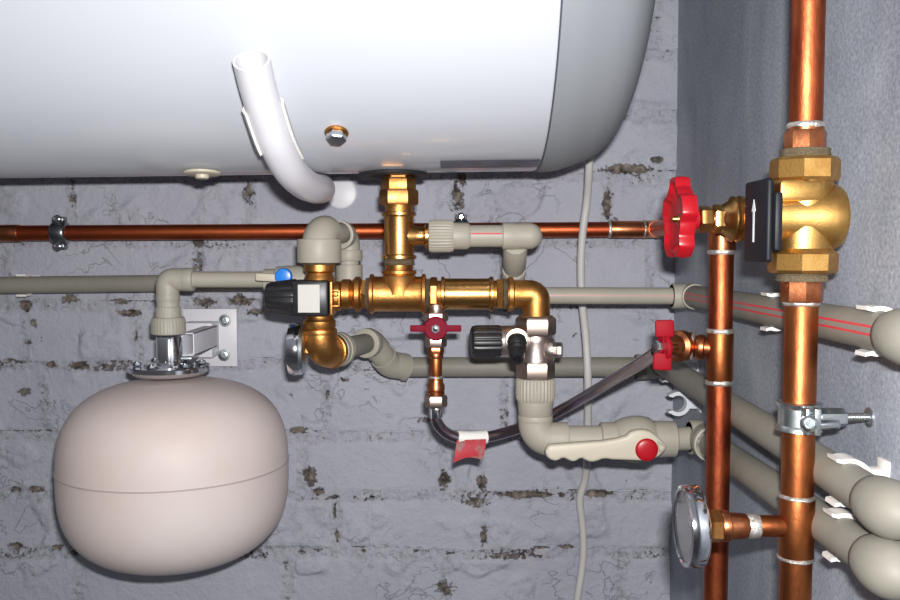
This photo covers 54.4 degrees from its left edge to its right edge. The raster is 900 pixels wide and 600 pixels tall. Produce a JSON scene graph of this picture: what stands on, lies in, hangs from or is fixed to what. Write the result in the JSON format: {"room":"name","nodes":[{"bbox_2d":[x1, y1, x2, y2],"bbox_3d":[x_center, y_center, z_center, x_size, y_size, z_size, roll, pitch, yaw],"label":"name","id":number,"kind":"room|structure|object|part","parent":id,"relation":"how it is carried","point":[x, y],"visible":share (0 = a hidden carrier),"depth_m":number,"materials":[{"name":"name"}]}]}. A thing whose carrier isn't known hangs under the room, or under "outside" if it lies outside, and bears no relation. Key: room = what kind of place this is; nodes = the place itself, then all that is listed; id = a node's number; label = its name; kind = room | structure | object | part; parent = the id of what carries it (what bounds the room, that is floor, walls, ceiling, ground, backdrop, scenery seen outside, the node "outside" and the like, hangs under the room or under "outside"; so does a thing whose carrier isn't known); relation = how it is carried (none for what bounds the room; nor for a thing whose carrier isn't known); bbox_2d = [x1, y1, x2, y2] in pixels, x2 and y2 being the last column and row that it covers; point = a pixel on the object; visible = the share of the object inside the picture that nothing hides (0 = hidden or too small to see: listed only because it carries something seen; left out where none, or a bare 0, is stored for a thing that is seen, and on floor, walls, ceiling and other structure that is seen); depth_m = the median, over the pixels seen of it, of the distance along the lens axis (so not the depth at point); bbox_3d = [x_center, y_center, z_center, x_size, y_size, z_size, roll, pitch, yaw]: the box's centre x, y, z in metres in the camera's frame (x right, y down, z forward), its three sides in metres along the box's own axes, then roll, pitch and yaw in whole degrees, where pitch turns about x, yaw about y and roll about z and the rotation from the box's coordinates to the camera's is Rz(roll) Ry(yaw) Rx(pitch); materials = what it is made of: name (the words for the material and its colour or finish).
{"room":"mechanical room","nodes":[
{"label":"mechanical room","id":0,"kind":"room"},
{"bbox_2d":[0,0,677,599],"bbox_3d":[-0.860,0.048,1.095,2.280,2.380,0.010,0,3,0],"label":"wall","id":1,"kind":"structure","parent":0,"point":[378,506],"depth_m":1.10,"materials":[{"name":"brick"}]},
{"bbox_2d":[16,274,39,296],"bbox_3d":[-0.516,-0.019,1.072,0.012,0.027,0.038,0,3,0],"label":"clip","id":2,"kind":"object","parent":1,"relation":"attached to","point":[17,275],"visible":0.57,"depth_m":1.05,"materials":[{"name":"white plastic"}]},
{"bbox_2d":[0,275,263,293],"bbox_3d":[-0.467,-0.019,1.061,0.643,0.028,0.021,0,3,0],"label":"pipe","id":3,"kind":"object","parent":1,"relation":"attached to","point":[104,283],"visible":0.5,"depth_m":1.05,"materials":[{"name":"beige plastic"}]},
{"bbox_2d":[181,309,237,365],"bbox_3d":[-0.298,0.051,1.019,0.067,0.072,0.148,0,3,0],"label":"wall bracket","id":4,"kind":"object","parent":1,"relation":"attached to","point":[211,335],"visible":0.91,"depth_m":1.09,"materials":[{"name":"white metal"}]},
{"bbox_2d":[53,335,288,575],"bbox_3d":[-0.298,0.162,0.951,0.243,0.245,0.243,0,3,0],"label":"tank","id":5,"kind":"object","parent":4,"relation":"attached to","point":[174,469],"visible":0.98,"depth_m":0.86,"materials":[{"name":"metal"}]},
{"bbox_2d":[150,302,185,335],"bbox_3d":[-0.304,0.019,0.943,0.036,0.036,0.036,0,3,0],"label":"polymer union","id":6,"kind":"object","parent":5,"relation":"attached to","point":[168,320],"visible":0.98,"depth_m":0.93,"materials":[{"name":"beige plastic"}]},
{"bbox_2d":[155,268,195,302],"bbox_3d":[-0.296,-0.016,0.941,0.041,0.037,0.025,0,3,0],"label":"polymer elbow","id":7,"kind":"object","parent":6,"relation":"attached to","point":[169,283],"visible":1,"depth_m":0.93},
{"bbox_2d":[192,271,262,286],"bbox_3d":[-0.236,-0.022,0.940,0.082,0.017,0.017,0,3,0],"label":"pipe","id":8,"kind":"object","parent":7,"relation":"attached to","point":[199,278],"visible":0.78,"depth_m":0.93,"materials":[{"name":"beige plastic"}]},
{"bbox_2d":[255,266,305,288],"bbox_3d":[-0.166,-0.021,0.929,0.074,0.030,0.052,0,3,0],"label":"valve","id":9,"kind":"object","parent":8,"relation":"attached to","point":[279,273],"visible":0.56,"depth_m":0.91,"materials":[{"name":"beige plastic"}]},
{"bbox_3d":[-0.188,-0.024,0.912,0.030,0.010,0.006,0,3,0],"label":"lever","id":10,"kind":"part","parent":9,"relation":"part of","materials":[{"name":"beige plastic"}]},
{"bbox_3d":[-0.288,0.046,1.010,0.014,0.025,0.096,0,3,0],"label":"arm","id":11,"kind":"part","parent":4,"relation":"part of","materials":[{"name":"white paint"}]},
{"bbox_2d":[0,0,654,179],"bbox_3d":[-0.375,-0.344,0.837,1.116,0.478,0.452,-1,3,0],"label":"boiler","id":12,"kind":"object","parent":1,"relation":"attached to","point":[373,89],"visible":1,"depth_m":0.70,"materials":[{"name":"white metal"}]},
{"bbox_2d":[232,49,334,203],"bbox_3d":[-0.137,-0.141,0.755,0.035,0.108,0.220,0,3,7],"label":"tube","id":13,"kind":"object","parent":12,"relation":"attached to","point":[265,114],"visible":1,"depth_m":0.69,"materials":[{"name":"white plastic"}]},
{"bbox_2d":[324,125,348,136],"bbox_3d":[-0.097,-0.142,0.745,0.021,0.012,0.019,-1,3,0],"label":"washer","id":14,"kind":"object","parent":12,"relation":"in","point":[329,130],"depth_m":0.74,"materials":[{"name":"gold metal"}]},
{"bbox_2d":[379,175,417,211],"bbox_3d":[-0.051,-0.110,0.875,0.039,0.048,0.034,0,3,0],"label":"brass union","id":15,"kind":"object","parent":12,"relation":"attached to","point":[398,192],"visible":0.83,"depth_m":0.86,"materials":[{"name":"brown metal"}]},
{"bbox_2d":[574,156,593,599],"bbox_3d":[0.151,0.295,1.053,0.042,0.959,0.097,0,3,0],"label":"power cable","id":16,"kind":"object","parent":12,"relation":"hanging from","point":[588,179],"visible":0.84,"depth_m":1.03,"materials":[{"name":"grey plastic"}]},
{"bbox_2d":[328,177,356,208],"bbox_3d":[-0.135,-0.132,1.081,0.040,0.040,0.006,0,3,0],"label":"disc","id":17,"kind":"object","parent":1,"relation":"attached to","point":[345,195],"visible":0.76,"depth_m":1.08,"materials":[{"name":"white paint"}]},
{"bbox_2d":[0,220,707,241],"bbox_3d":[-0.299,-0.075,0.907,1.107,0.026,0.312,0,3,0],"label":"copper pipe","id":18,"kind":"object","parent":1,"relation":"attached to","point":[650,228],"visible":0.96,"depth_m":1.04,"materials":[{"name":"orange metal"}]},
{"bbox_2d":[48,215,69,250],"bbox_3d":[-0.469,-0.082,1.064,0.019,0.043,0.054,0,3,0],"label":"clamp","id":19,"kind":"object","parent":18,"relation":"attached to","point":[56,231],"visible":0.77,"depth_m":1.04,"materials":[{"name":"silver metal"}]},
{"bbox_2d":[454,213,468,222],"bbox_3d":[0.013,-0.084,1.064,0.019,0.043,0.054,0,3,0],"label":"clamp","id":20,"kind":"object","parent":18,"relation":"attached to","point":[460,217],"visible":0.3,"depth_m":1.04,"materials":[{"name":"silver metal"}]},
{"bbox_2d":[410,357,636,376],"bbox_3d":[0.092,0.081,1.051,0.294,0.024,0.024,0,3,0],"label":"pipe","id":21,"kind":"object","parent":1,"relation":"attached to","point":[451,366],"visible":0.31,"depth_m":1.04,"materials":[{"name":"grey plastic"}]},
{"bbox_2d":[371,346,412,380],"bbox_3d":[-0.070,0.071,1.037,0.067,0.053,0.035,-3,4,-43],"label":"polymer elbow","id":22,"kind":"object","parent":21,"relation":"attached to","point":[397,365],"visible":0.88,"depth_m":1.03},
{"bbox_2d":[355,328,389,360],"bbox_3d":[-0.089,0.051,1.010,0.034,0.039,0.043,1,3,19],"label":"polymer elbow","id":23,"kind":"object","parent":22,"relation":"attached to","point":[381,348],"visible":0.68,"depth_m":0.99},
{"bbox_2d":[337,332,374,366],"bbox_3d":[-0.107,0.050,0.953,0.036,0.036,0.098,1,3,17],"label":"adapter","id":24,"kind":"object","parent":23,"relation":"attached to","point":[360,344],"visible":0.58,"depth_m":0.95,"materials":[{"name":"beige plastic"}]},
{"bbox_2d":[304,328,347,367],"bbox_3d":[-0.129,0.050,0.889,0.036,0.042,0.045,1,4,23],"label":"brass elbow","id":25,"kind":"object","parent":24,"relation":"attached to","point":[325,348],"visible":0.98,"depth_m":0.88,"materials":[{"name":"gold metal"}]},
{"bbox_2d":[286,323,308,374],"bbox_3d":[-0.151,0.050,0.884,0.020,0.052,0.052,0,3,0],"label":"thermometer","id":26,"kind":"object","parent":25,"relation":"attached to","point":[297,357],"visible":0.91,"depth_m":0.86,"materials":[{"name":"silver metal"}]},
{"bbox_3d":[-0.147,0.050,0.884,0.004,0.049,0.049,0,3,0],"label":"plate","id":27,"kind":"part","parent":26,"relation":"part of","materials":[{"name":"metal"}]},
{"bbox_2d":[264,263,340,329],"bbox_3d":[-0.145,-0.002,0.875,0.075,0.073,0.049,0,3,0],"label":"mixing valve","id":28,"kind":"object","parent":25,"relation":"attached to","point":[316,297],"visible":0.91,"depth_m":0.85,"materials":[{"name":"gold metal"}]},
{"bbox_3d":[-0.168,-0.002,0.869,0.030,0.037,0.037,0,3,0],"label":"knob","id":29,"kind":"part","parent":28,"relation":"part of","materials":[{"name":"black plastic"}]},
{"bbox_2d":[297,215,349,262],"bbox_3d":[-0.126,-0.062,0.897,0.044,0.048,0.084,1,3,16],"label":"polymer elbow","id":30,"kind":"object","parent":28,"relation":"on","point":[323,237],"visible":1,"depth_m":0.86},
{"bbox_3d":[-0.116,-0.002,0.869,0.003,0.033,0.031,0,3,0],"label":"collar plate","id":31,"kind":"part","parent":28,"relation":"part of","materials":[{"name":"gold metal"}]},
{"bbox_2d":[339,277,368,310],"bbox_3d":[-0.095,-0.006,0.881,0.030,0.035,0.035,0,3,0],"label":"brass neck","id":32,"kind":"object","parent":28,"relation":"attached to","point":[353,293],"visible":0.75,"depth_m":0.87,"materials":[{"name":"gold metal"}]},
{"bbox_2d":[368,270,425,313],"bbox_3d":[-0.052,-0.008,0.881,0.056,0.044,0.040,0,3,0],"label":"brass tee","id":33,"kind":"object","parent":32,"relation":"attached to","point":[396,290],"visible":0.98,"depth_m":0.86,"materials":[{"name":"gold metal"}]},
{"bbox_2d":[383,259,414,269],"bbox_3d":[-0.051,-0.036,0.879,0.032,0.015,0.033,0,3,0],"label":"brass nipple","id":34,"kind":"object","parent":33,"relation":"attached to","point":[390,264],"visible":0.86,"depth_m":0.87,"materials":[{"name":"brown metal"}]},
{"bbox_2d":[381,211,428,258],"bbox_3d":[-0.045,-0.065,0.878,0.048,0.047,0.035,0,3,0],"label":"brass tee","id":35,"kind":"object","parent":34,"relation":"attached to","point":[401,235],"visible":0.98,"depth_m":0.87,"materials":[{"name":"gold metal"}]},
{"bbox_2d":[429,220,470,251],"bbox_3d":[0.001,-0.064,0.878,0.043,0.033,0.033,0,3,0],"label":"polymer union","id":36,"kind":"object","parent":35,"relation":"attached to","point":[444,235],"visible":1,"depth_m":0.86,"materials":[{"name":"grey plastic"}]},
{"bbox_2d":[454,222,470,249],"bbox_3d":[0.013,-0.064,0.878,0.019,0.027,0.027,0,3,0],"label":"socket","id":37,"kind":"object","parent":36,"relation":"attached to","point":[462,230],"depth_m":0.87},
{"bbox_2d":[471,225,502,246],"bbox_3d":[0.037,-0.064,0.878,0.033,0.022,0.022,0,3,0],"label":"pipe","id":38,"kind":"object","parent":36,"relation":"attached to","point":[481,235],"visible":0.94,"depth_m":0.87,"materials":[{"name":"beige plastic"}]},
{"bbox_2d":[426,277,440,309],"bbox_3d":[-0.016,-0.006,0.881,0.018,0.034,0.032,0,3,0],"label":"brass nipple","id":39,"kind":"object","parent":33,"relation":"attached to","point":[433,286],"visible":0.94,"depth_m":0.87,"materials":[{"name":"gold metal"}]},
{"bbox_2d":[410,304,460,347],"bbox_3d":[-0.014,0.026,0.872,0.050,0.043,0.034,0,3,0],"label":"valve","id":40,"kind":"object","parent":33,"relation":"attached to","point":[435,328],"visible":1,"depth_m":0.86,"materials":[{"name":"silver metal"}]},
{"bbox_3d":[-0.014,0.028,0.869,0.050,0.024,0.018,0,3,0],"label":"red handle","id":41,"kind":"part","parent":40,"relation":"part of","materials":[{"name":"red paint"}]},
{"bbox_2d":[427,347,444,395],"bbox_3d":[-0.014,0.071,0.880,0.018,0.050,0.018,0,3,0],"label":"copper tail","id":42,"kind":"object","parent":40,"relation":"attached to","point":[435,387],"visible":1,"depth_m":0.88,"materials":[{"name":"orange metal"}]},
{"bbox_2d":[441,277,493,310],"bbox_3d":[0.017,-0.006,0.881,0.053,0.035,0.035,0,3,0],"label":"tube","id":43,"kind":"object","parent":40,"relation":"attached to","point":[456,293],"visible":1,"depth_m":0.87,"materials":[{"name":"gold metal"}]},
{"bbox_2d":[634,354,661,379],"bbox_3d":[0.242,0.077,1.041,0.039,0.038,0.050,0,3,0],"label":"polymer elbow","id":44,"kind":"object","parent":21,"relation":"attached to","point":[648,372],"visible":0.39,"depth_m":1.04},
{"bbox_2d":[545,416,678,462],"bbox_3d":[0.160,0.142,0.874,0.138,0.047,0.079,0,3,0],"label":"valve","id":45,"kind":"object","parent":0,"point":[634,439],"visible":0.99,"depth_m":0.84,"materials":[{"name":"beige plastic"}]},
{"bbox_2d":[569,426,601,441],"bbox_3d":[0.135,0.141,0.889,0.042,0.027,0.027,0,3,0],"label":"pipe","id":46,"kind":"object","parent":45,"relation":"attached to","point":[577,433],"visible":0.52,"depth_m":0.88,"materials":[{"name":"beige plastic"}]},
{"bbox_2d":[518,414,569,454],"bbox_3d":[0.094,0.137,0.889,0.051,0.042,0.035,0,3,0],"label":"polymer elbow","id":47,"kind":"object","parent":46,"relation":"attached to","point":[537,433],"visible":0.85,"depth_m":0.87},
{"bbox_2d":[516,378,554,417],"bbox_3d":[0.087,0.098,0.887,0.040,0.038,0.040,0,3,0],"label":"polymer union","id":48,"kind":"object","parent":47,"relation":"attached to","point":[535,398],"visible":0.92,"depth_m":0.87,"materials":[{"name":"beige plastic"}]},
{"bbox_2d":[469,315,562,379],"bbox_3d":[0.063,0.048,0.879,0.080,0.064,0.079,-3,5,-44],"label":"valve","id":49,"kind":"object","parent":48,"relation":"attached to","point":[529,345],"visible":0.97,"depth_m":0.87,"materials":[{"name":"silver metal"}]},
{"bbox_3d":[0.036,0.042,0.878,0.030,0.033,0.033,0,3,-6],"label":"knob","id":50,"kind":"part","parent":49,"relation":"part of","materials":[{"name":"black plastic"}]},
{"bbox_2d":[508,277,549,316],"bbox_3d":[0.080,-0.002,0.881,0.042,0.043,0.035,0,3,0],"label":"brass elbow","id":51,"kind":"object","parent":49,"relation":"on","point":[531,296],"visible":0.96,"depth_m":0.87,"materials":[{"name":"gold metal"}]},
{"bbox_2d":[494,278,508,308],"bbox_3d":[0.052,-0.006,0.881,0.019,0.032,0.033,0,3,0],"label":"brass nipple","id":52,"kind":"object","parent":51,"relation":"attached to","point":[501,286],"visible":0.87,"depth_m":0.87,"materials":[{"name":"gold metal"}]},
{"bbox_2d":[518,401,552,417],"bbox_3d":[0.087,0.109,0.888,0.036,0.015,0.036,0,3,0],"label":"socket","id":53,"kind":"object","parent":48,"relation":"attached to","point":[536,409],"depth_m":0.87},
{"bbox_3d":[0.150,0.139,0.863,0.117,0.031,0.052,0,3,0],"label":"handle","id":54,"kind":"part","parent":45,"relation":"part of","materials":[{"name":"beige plastic"}]},
{"bbox_2d":[678,427,691,450],"bbox_3d":[0.240,0.141,0.892,0.025,0.024,0.024,-1,3,-11],"label":"pipe","id":55,"kind":"object","parent":45,"relation":"attached to","point":[684,432],"visible":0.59,"depth_m":0.88,"materials":[{"name":"beige plastic"}]},
{"bbox_2d":[686,420,705,460],"bbox_3d":[0.256,0.140,0.883,0.035,0.036,0.058,0,3,0],"label":"polymer elbow","id":56,"kind":"object","parent":55,"relation":"on","point":[698,427],"visible":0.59,"depth_m":0.86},
{"bbox_2d":[670,0,899,599],"bbox_3d":[0.330,0.106,-0.104,0.100,2.400,2.410,0,3,0],"label":"wall","id":57,"kind":"structure","parent":0,"point":[733,59],"depth_m":0.75,"materials":[{"name":"grey paint"}]},
{"bbox_2d":[545,287,673,303],"bbox_3d":[0.057,-0.005,0.951,0.374,0.020,0.018,0,3,0],"label":"pipe","id":58,"kind":"object","parent":57,"relation":"attached to","point":[558,295],"visible":0.34,"depth_m":0.94,"materials":[{"name":"grey plastic"}]},
{"bbox_2d":[336,261,362,280],"bbox_3d":[-0.110,-0.019,0.956,0.040,0.052,0.029,0,3,0],"label":"polymer tee","id":59,"kind":"object","parent":58,"relation":"attached to","point":[345,269],"visible":0.37,"depth_m":0.94,"materials":[{"name":"grey plastic"}]},
{"bbox_2d":[338,221,362,260],"bbox_3d":[-0.111,-0.064,0.948,0.030,0.043,0.040,1,3,16],"label":"polymer elbow","id":60,"kind":"object","parent":59,"relation":"attached to","point":[350,250],"visible":0.52,"depth_m":0.94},
{"bbox_3d":[0.069,-0.007,0.951,0.040,0.032,0.027,0,3,0],"label":"polymer tee","id":61,"kind":"object","parent":58,"relation":"attached to","visible":0},
{"bbox_2d":[502,249,526,279],"bbox_3d":[0.068,-0.036,0.916,0.027,0.064,0.079,0,3,0],"label":"coupling","id":62,"kind":"object","parent":61,"relation":"attached to","point":[514,261],"visible":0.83,"depth_m":0.90,"materials":[{"name":"grey plastic"}]},
{"bbox_2d":[502,222,541,249],"bbox_3d":[0.072,-0.064,0.878,0.040,0.027,0.027,0,3,0],"label":"polymer elbow","id":63,"kind":"object","parent":62,"relation":"on","point":[515,235],"visible":0.97,"depth_m":0.87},
{"bbox_2d":[659,358,698,382],"bbox_3d":[0.260,0.077,0.991,0.042,0.032,0.015,0,3,0],"label":"clip","id":64,"kind":"object","parent":57,"relation":"attached to","point":[694,364],"visible":0.18,"depth_m":0.98,"materials":[{"name":"white plastic"}]},
{"bbox_2d":[666,390,701,415],"bbox_3d":[0.262,0.115,0.978,0.037,0.027,0.012,0,3,0],"label":"clip","id":65,"kind":"object","parent":57,"relation":"attached to","point":[689,402],"visible":0.79,"depth_m":0.97,"materials":[{"name":"white plastic"}]},
{"bbox_2d":[652,361,873,508],"bbox_3d":[0.251,0.097,0.775,0.026,0.044,0.529,0,3,-1],"label":"pipe","id":66,"kind":"object","parent":57,"relation":"attached to","point":[837,479],"visible":0.48,"depth_m":0.68,"materials":[{"name":"grey plastic"}]},
{"bbox_2d":[849,475,899,539],"bbox_3d":[0.261,0.121,0.506,0.048,0.034,0.043,0,3,0],"label":"polymer elbow","id":67,"kind":"object","parent":66,"relation":"attached to","point":[874,500],"visible":1,"depth_m":0.50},
{"bbox_2d":[760,292,782,330],"bbox_3d":[0.266,0.009,0.702,0.029,0.030,0.014,0,3,0],"label":"clip","id":68,"kind":"object","parent":57,"relation":"attached to","point":[769,294],"visible":0.19,"depth_m":0.69,"materials":[{"name":"white plastic"}]},
{"bbox_2d":[684,285,883,351],"bbox_3d":[0.260,0.008,0.723,0.024,0.026,0.440,0,3,1],"label":"pipe","id":69,"kind":"object","parent":57,"relation":"attached to","point":[847,325],"visible":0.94,"depth_m":0.59,"materials":[{"name":"beige plastic"}]},
{"bbox_2d":[670,283,700,309],"bbox_3d":[0.258,-0.004,0.950,0.035,0.028,0.031,0,3,0],"label":"polymer elbow","id":70,"kind":"object","parent":69,"relation":"attached to","point":[679,289],"visible":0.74,"depth_m":0.94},
{"bbox_2d":[870,308,899,364],"bbox_3d":[0.263,0.021,0.487,0.044,0.033,0.043,0,3,0],"label":"polymer elbow","id":71,"kind":"object","parent":69,"relation":"attached to","point":[885,330],"visible":1,"depth_m":0.49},
{"bbox_2d":[699,434,871,565],"bbox_3d":[0.254,0.147,0.696,0.026,0.034,0.379,0,3,1],"label":"pipe","id":72,"kind":"object","parent":57,"relation":"attached to","point":[836,535],"visible":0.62,"depth_m":0.65,"materials":[{"name":"grey plastic"}]},
{"bbox_2d":[848,533,899,599],"bbox_3d":[0.260,0.154,0.501,0.051,0.034,0.043,0,3,0],"label":"polymer elbow","id":73,"kind":"object","parent":72,"relation":"attached to","point":[874,560],"visible":0.98,"depth_m":0.49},
{"bbox_2d":[760,282,823,599],"bbox_3d":[0.225,0.165,0.590,0.043,0.357,0.027,0,3,0],"label":"copper riser","id":74,"kind":"object","parent":57,"relation":"attached to","point":[792,525],"visible":1,"depth_m":0.58,"materials":[{"name":"orange metal"}]},
{"bbox_2d":[672,484,724,568],"bbox_3d":[0.169,0.152,0.590,0.026,0.055,0.055,0,3,0],"label":"pressure gauge","id":75,"kind":"object","parent":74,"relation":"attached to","point":[695,526],"visible":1,"depth_m":0.58,"materials":[{"name":"silver metal"}]},
{"bbox_3d":[0.157,0.152,0.590,0.001,0.048,0.048,0,3,0],"label":"glass","id":76,"kind":"part","parent":75,"relation":"part of","materials":[{"name":"white"}]},
{"bbox_2d":[720,510,761,541],"bbox_3d":[0.195,0.152,0.590,0.026,0.021,0.021,0,3,0],"label":"adapter","id":77,"kind":"object","parent":74,"relation":"attached to","point":[737,526],"visible":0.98,"depth_m":0.58,"materials":[{"name":"orange metal"}]},
{"bbox_2d":[744,146,850,281],"bbox_3d":[0.229,-0.056,0.578,0.055,0.087,0.048,0,3,0],"label":"valve","id":78,"kind":"object","parent":74,"relation":"attached to","point":[796,216],"visible":1,"depth_m":0.56,"materials":[{"name":"gold metal"}]},
{"bbox_3d":[0.204,-0.052,0.580,0.005,0.054,0.043,0,3,0],"label":"actuator casing","id":79,"kind":"part","parent":78,"relation":"part of","materials":[{"name":"black plastic"}]},
{"bbox_3d":[0.208,-0.051,0.577,0.005,0.038,0.046,0,3,0],"label":"casing","id":80,"kind":"part","parent":78,"relation":"part of","materials":[{"name":"black plastic"}]},
{"bbox_2d":[784,0,826,147],"bbox_3d":[0.234,-0.249,0.567,0.024,0.305,0.025,-1,3,-11],"label":"copper riser","id":81,"kind":"object","parent":78,"relation":"attached to","point":[805,127],"visible":0.99,"depth_m":0.56,"materials":[{"name":"orange metal"}]},
{"bbox_2d":[775,399,873,435],"bbox_3d":[0.249,0.078,0.580,0.061,0.020,0.040,0,3,0],"label":"clamp","id":82,"kind":"object","parent":57,"relation":"attached to","point":[807,419],"visible":1,"depth_m":0.57,"materials":[{"name":"metal"}]},
{"bbox_2d":[864,407,873,427],"bbox_3d":[0.279,0.078,0.583,0.002,0.014,0.014,0,3,0],"label":"washer","id":83,"kind":"object","parent":82,"relation":"in","point":[868,412],"depth_m":0.58,"materials":[{"name":"metal"}]},
{"bbox_2d":[822,507,862,561],"bbox_3d":[0.262,0.152,0.566,0.037,0.032,0.015,0,3,0],"label":"clip","id":84,"kind":"object","parent":57,"relation":"attached to","point":[835,512],"visible":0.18,"depth_m":0.56,"materials":[{"name":"white plastic"}]},
{"bbox_2d":[825,453,890,506],"bbox_3d":[0.263,0.116,0.564,0.035,0.032,0.015,0,3,0],"label":"clip","id":85,"kind":"object","parent":57,"relation":"attached to","point":[882,468],"visible":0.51,"depth_m":0.56,"materials":[{"name":"white plastic"}]},
{"bbox_2d":[855,305,892,356],"bbox_3d":[0.265,0.018,0.532,0.031,0.030,0.014,0,3,0],"label":"clip","id":86,"kind":"object","parent":57,"relation":"attached to","point":[863,352],"visible":0.38,"depth_m":0.53,"materials":[{"name":"white plastic"}]},
{"bbox_3d":[-0.860,1.324,-0.035,2.400,0.040,2.500,0,3,0],"label":"floor","id":87,"kind":"structure","parent":0,"visible":0},
{"bbox_2d":[703,231,735,599],"bbox_3d":[0.231,0.578,0.782,0.024,1.316,0.036,1,3,9],"label":"copper riser","id":88,"kind":"object","parent":87,"relation":"on","point":[721,252],"visible":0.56,"depth_m":0.74,"materials":[{"name":"orange metal"}]},
{"bbox_2d":[689,331,709,360],"bbox_3d":[0.215,0.040,0.751,0.032,0.025,0.025,1,4,24],"label":"branch","id":89,"kind":"object","parent":88,"relation":"attached to","point":[702,347],"visible":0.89,"depth_m":0.74,"materials":[{"name":"orange metal"}]},
{"bbox_2d":[652,320,694,369],"bbox_3d":[0.188,0.037,0.746,0.040,0.043,0.028,-2,4,-34],"label":"valve","id":90,"kind":"object","parent":89,"relation":"attached to","point":[671,345],"visible":1,"depth_m":0.74,"materials":[{"name":"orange metal"}]},
{"bbox_2d":[425,348,653,442],"bbox_3d":[0.106,0.091,0.862,0.246,0.117,0.119,2,4,32],"label":"hose","id":91,"kind":"object","parent":90,"relation":"attached to","point":[435,404],"visible":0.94,"depth_m":0.88,"materials":[{"name":"black rubber"}]},
{"bbox_2d":[453,430,488,462],"bbox_3d":[0.020,0.148,0.892,0.039,0.030,0.022,-1,3,-17],"label":"tag","id":92,"kind":"object","parent":91,"relation":"attached to","point":[472,444],"visible":1,"depth_m":0.89,"materials":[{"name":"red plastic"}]},
{"bbox_3d":[0.182,0.037,0.741,0.017,0.043,0.019,2,4,26],"label":"red handle","id":93,"kind":"part","parent":90,"relation":"part of","materials":[{"name":"red paint"}]},
{"bbox_2d":[662,176,744,257],"bbox_3d":[0.218,-0.066,0.704,0.094,0.065,0.067,-1,3,-10],"label":"valve","id":94,"kind":"object","parent":88,"relation":"attached to","point":[681,214],"visible":0.89,"depth_m":0.69,"materials":[{"name":"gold metal"}]}
]}

